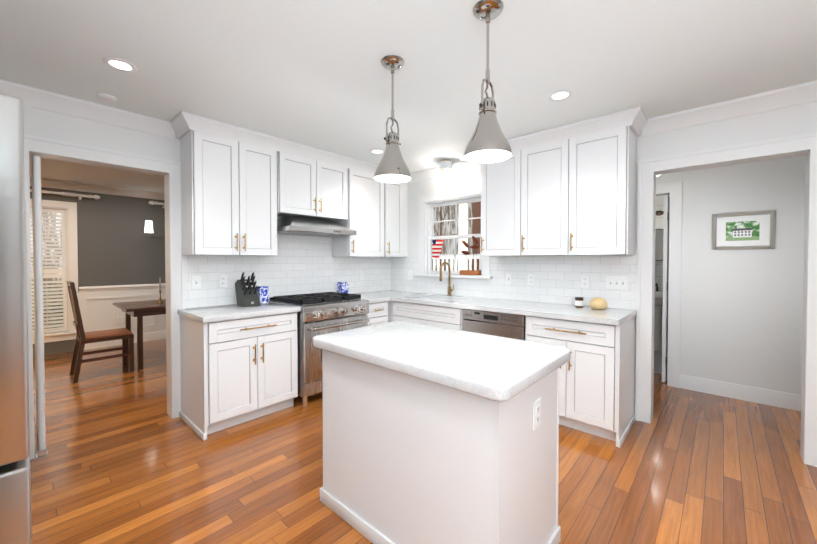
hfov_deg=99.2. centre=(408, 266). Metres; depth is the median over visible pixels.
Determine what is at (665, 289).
door leaf
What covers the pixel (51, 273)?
window shutters
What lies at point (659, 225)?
wall
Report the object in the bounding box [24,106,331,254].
wall
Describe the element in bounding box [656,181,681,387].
trim
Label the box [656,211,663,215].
sconce
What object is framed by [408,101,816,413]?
wall
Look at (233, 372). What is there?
base cabinet
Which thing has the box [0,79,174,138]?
crown molding
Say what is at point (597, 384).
base cabinet
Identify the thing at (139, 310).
dining table
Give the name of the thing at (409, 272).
outlet
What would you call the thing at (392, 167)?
pendant light
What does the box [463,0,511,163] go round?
pendant light
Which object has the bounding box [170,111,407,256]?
upper cabinet
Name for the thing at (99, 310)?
trim
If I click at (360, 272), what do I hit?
outlet
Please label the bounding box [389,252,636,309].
tile backsplash
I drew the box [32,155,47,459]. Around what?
room door
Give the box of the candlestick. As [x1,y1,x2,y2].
[157,277,162,302]
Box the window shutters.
[30,207,67,334]
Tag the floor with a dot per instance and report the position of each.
(128, 460)
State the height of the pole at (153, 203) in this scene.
0.094 m
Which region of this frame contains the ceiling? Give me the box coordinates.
[0,0,816,192]
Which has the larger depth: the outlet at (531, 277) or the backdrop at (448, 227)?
the backdrop at (448, 227)
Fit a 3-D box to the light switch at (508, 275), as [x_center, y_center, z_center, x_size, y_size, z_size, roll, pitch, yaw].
[1.047,0.126,3.637,0.070,0.115,0.015,1,1,42]
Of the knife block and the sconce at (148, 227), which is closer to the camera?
the knife block
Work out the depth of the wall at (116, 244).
5.41 m
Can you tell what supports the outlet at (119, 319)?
attached to the wall at (116, 244)
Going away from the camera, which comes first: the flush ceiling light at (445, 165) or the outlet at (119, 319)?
the flush ceiling light at (445, 165)
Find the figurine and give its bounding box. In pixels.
[460,236,480,274]
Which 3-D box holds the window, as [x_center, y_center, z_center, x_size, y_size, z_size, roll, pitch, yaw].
[0.541,-0.355,4.149,1.080,1.115,0.180,1,1,42]
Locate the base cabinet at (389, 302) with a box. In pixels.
[388,301,391,321]
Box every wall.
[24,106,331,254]
[30,186,165,356]
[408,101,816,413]
[655,195,669,325]
[656,155,805,394]
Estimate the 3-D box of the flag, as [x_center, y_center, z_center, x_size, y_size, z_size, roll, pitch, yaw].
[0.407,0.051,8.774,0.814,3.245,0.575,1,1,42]
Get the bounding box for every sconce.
[144,220,163,237]
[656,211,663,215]
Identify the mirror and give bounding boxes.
[655,229,663,260]
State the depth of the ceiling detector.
2.37 m
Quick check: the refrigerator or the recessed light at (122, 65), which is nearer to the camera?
the refrigerator
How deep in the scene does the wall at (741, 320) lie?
3.29 m
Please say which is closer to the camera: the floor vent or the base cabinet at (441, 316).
the base cabinet at (441, 316)
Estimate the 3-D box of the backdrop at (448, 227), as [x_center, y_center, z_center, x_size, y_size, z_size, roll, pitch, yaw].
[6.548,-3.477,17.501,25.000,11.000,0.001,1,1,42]
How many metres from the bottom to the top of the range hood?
0.175 m
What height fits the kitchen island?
0.858 m
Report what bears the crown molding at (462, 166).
attached to the wall at (784, 122)
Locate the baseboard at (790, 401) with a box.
[679,374,800,410]
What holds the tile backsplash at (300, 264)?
attached to the wall at (51, 125)
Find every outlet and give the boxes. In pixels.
[117,316,122,322]
[191,276,200,288]
[219,275,226,287]
[359,271,362,279]
[408,271,411,279]
[528,274,534,284]
[533,398,540,430]
[581,275,588,287]
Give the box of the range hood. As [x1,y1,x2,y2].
[277,216,355,236]
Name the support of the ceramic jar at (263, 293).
on the countertop at (216, 313)
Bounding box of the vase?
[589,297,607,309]
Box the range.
[269,292,369,407]
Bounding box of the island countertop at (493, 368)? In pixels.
[313,321,570,400]
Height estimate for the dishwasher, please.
0.868 m
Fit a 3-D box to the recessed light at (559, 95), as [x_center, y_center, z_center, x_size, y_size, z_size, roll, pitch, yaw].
[1.030,-1.161,2.358,0.156,0.007,0.156,1,1,42]
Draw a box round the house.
[432,202,480,270]
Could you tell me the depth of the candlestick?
4.72 m
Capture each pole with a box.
[30,189,99,199]
[148,201,164,207]
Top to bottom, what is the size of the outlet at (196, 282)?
0.115 m
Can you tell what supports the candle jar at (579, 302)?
on the countertop at (613, 316)
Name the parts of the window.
kitchen window sash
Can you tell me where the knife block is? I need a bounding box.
[235,272,260,306]
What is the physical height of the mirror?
0.486 m
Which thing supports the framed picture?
attached to the wall at (741, 320)
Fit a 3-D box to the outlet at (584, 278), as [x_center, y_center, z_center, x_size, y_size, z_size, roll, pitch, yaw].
[1.598,0.135,3.143,0.070,0.115,0.009,1,1,42]
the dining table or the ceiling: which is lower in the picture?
the dining table
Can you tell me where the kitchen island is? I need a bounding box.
[320,350,560,543]
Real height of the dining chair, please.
1.090 m
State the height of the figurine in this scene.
0.444 m
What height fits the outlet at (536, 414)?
0.115 m
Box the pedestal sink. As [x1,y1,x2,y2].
[654,283,662,351]
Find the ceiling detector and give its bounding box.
[96,93,116,101]
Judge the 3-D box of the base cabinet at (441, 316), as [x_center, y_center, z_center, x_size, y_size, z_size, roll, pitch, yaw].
[0.367,0.821,3.860,0.912,0.872,0.610,1,1,42]
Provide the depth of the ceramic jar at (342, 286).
4.03 m
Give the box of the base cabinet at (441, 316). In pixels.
[392,298,462,329]
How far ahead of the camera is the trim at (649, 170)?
2.49 m
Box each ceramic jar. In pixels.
[257,286,268,303]
[337,280,347,292]
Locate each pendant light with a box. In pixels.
[374,55,410,182]
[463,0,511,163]
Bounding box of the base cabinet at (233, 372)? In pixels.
[179,312,297,440]
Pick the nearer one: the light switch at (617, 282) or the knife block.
the light switch at (617, 282)
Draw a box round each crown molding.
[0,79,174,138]
[408,161,480,182]
[642,80,816,135]
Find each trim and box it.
[24,134,185,459]
[30,177,165,349]
[635,132,816,466]
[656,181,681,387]
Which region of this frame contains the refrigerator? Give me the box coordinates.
[0,93,31,543]
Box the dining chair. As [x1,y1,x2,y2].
[66,281,133,382]
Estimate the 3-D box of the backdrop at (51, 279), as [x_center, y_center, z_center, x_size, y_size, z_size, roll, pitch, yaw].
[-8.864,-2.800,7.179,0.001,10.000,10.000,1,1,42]
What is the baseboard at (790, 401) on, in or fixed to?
attached to the wall at (741, 320)
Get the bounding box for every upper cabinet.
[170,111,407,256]
[481,106,646,255]
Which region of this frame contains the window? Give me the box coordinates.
[415,184,492,285]
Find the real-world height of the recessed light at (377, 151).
0.007 m
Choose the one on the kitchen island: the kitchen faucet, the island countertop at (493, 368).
the island countertop at (493, 368)
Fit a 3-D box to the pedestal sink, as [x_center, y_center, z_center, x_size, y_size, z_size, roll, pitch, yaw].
[3.652,0.738,5.141,0.580,0.994,0.500,1,1,42]
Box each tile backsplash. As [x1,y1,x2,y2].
[185,216,388,307]
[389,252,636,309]
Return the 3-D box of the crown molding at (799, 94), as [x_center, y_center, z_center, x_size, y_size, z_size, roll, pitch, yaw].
[2.745,-1.109,2.048,2.300,0.105,0.080,1,1,42]
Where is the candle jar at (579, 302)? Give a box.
[575,297,583,307]
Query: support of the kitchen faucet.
on the countertop at (613, 316)
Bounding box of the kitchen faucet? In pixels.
[439,262,453,295]
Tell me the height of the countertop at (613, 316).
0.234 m
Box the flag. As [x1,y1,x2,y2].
[432,239,443,258]
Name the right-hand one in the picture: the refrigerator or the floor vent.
the floor vent
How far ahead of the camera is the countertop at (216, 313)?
2.86 m
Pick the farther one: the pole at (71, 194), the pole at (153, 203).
the pole at (153, 203)
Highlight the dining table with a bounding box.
[113,299,165,368]
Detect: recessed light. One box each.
[103,57,137,72]
[370,149,384,153]
[548,90,572,100]
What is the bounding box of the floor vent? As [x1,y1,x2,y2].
[44,355,70,360]
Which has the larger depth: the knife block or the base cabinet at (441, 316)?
the base cabinet at (441, 316)
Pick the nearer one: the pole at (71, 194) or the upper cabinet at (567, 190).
the upper cabinet at (567, 190)
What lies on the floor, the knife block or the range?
the range
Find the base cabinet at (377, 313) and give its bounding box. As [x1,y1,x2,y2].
[367,301,387,325]
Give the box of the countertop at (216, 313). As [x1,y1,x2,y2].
[177,302,300,322]
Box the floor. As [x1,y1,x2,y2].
[30,339,816,543]
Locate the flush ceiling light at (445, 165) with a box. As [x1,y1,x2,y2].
[440,159,451,171]
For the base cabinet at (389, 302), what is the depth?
4.00 m
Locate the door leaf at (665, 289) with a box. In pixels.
[662,196,669,382]
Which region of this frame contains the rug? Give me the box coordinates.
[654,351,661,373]
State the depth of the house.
9.48 m
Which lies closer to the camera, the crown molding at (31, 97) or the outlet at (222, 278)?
the crown molding at (31, 97)
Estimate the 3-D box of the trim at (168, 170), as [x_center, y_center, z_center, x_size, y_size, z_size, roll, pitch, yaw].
[-2.299,0.202,2.651,0.180,2.152,0.989,1,1,42]
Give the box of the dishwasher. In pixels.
[462,309,525,340]
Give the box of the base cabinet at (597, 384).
[525,315,635,447]
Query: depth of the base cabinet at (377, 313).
3.82 m
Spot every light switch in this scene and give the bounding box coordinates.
[506,273,511,283]
[606,276,627,289]
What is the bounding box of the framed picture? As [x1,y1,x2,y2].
[712,210,775,249]
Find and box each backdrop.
[30,211,66,329]
[432,203,472,270]

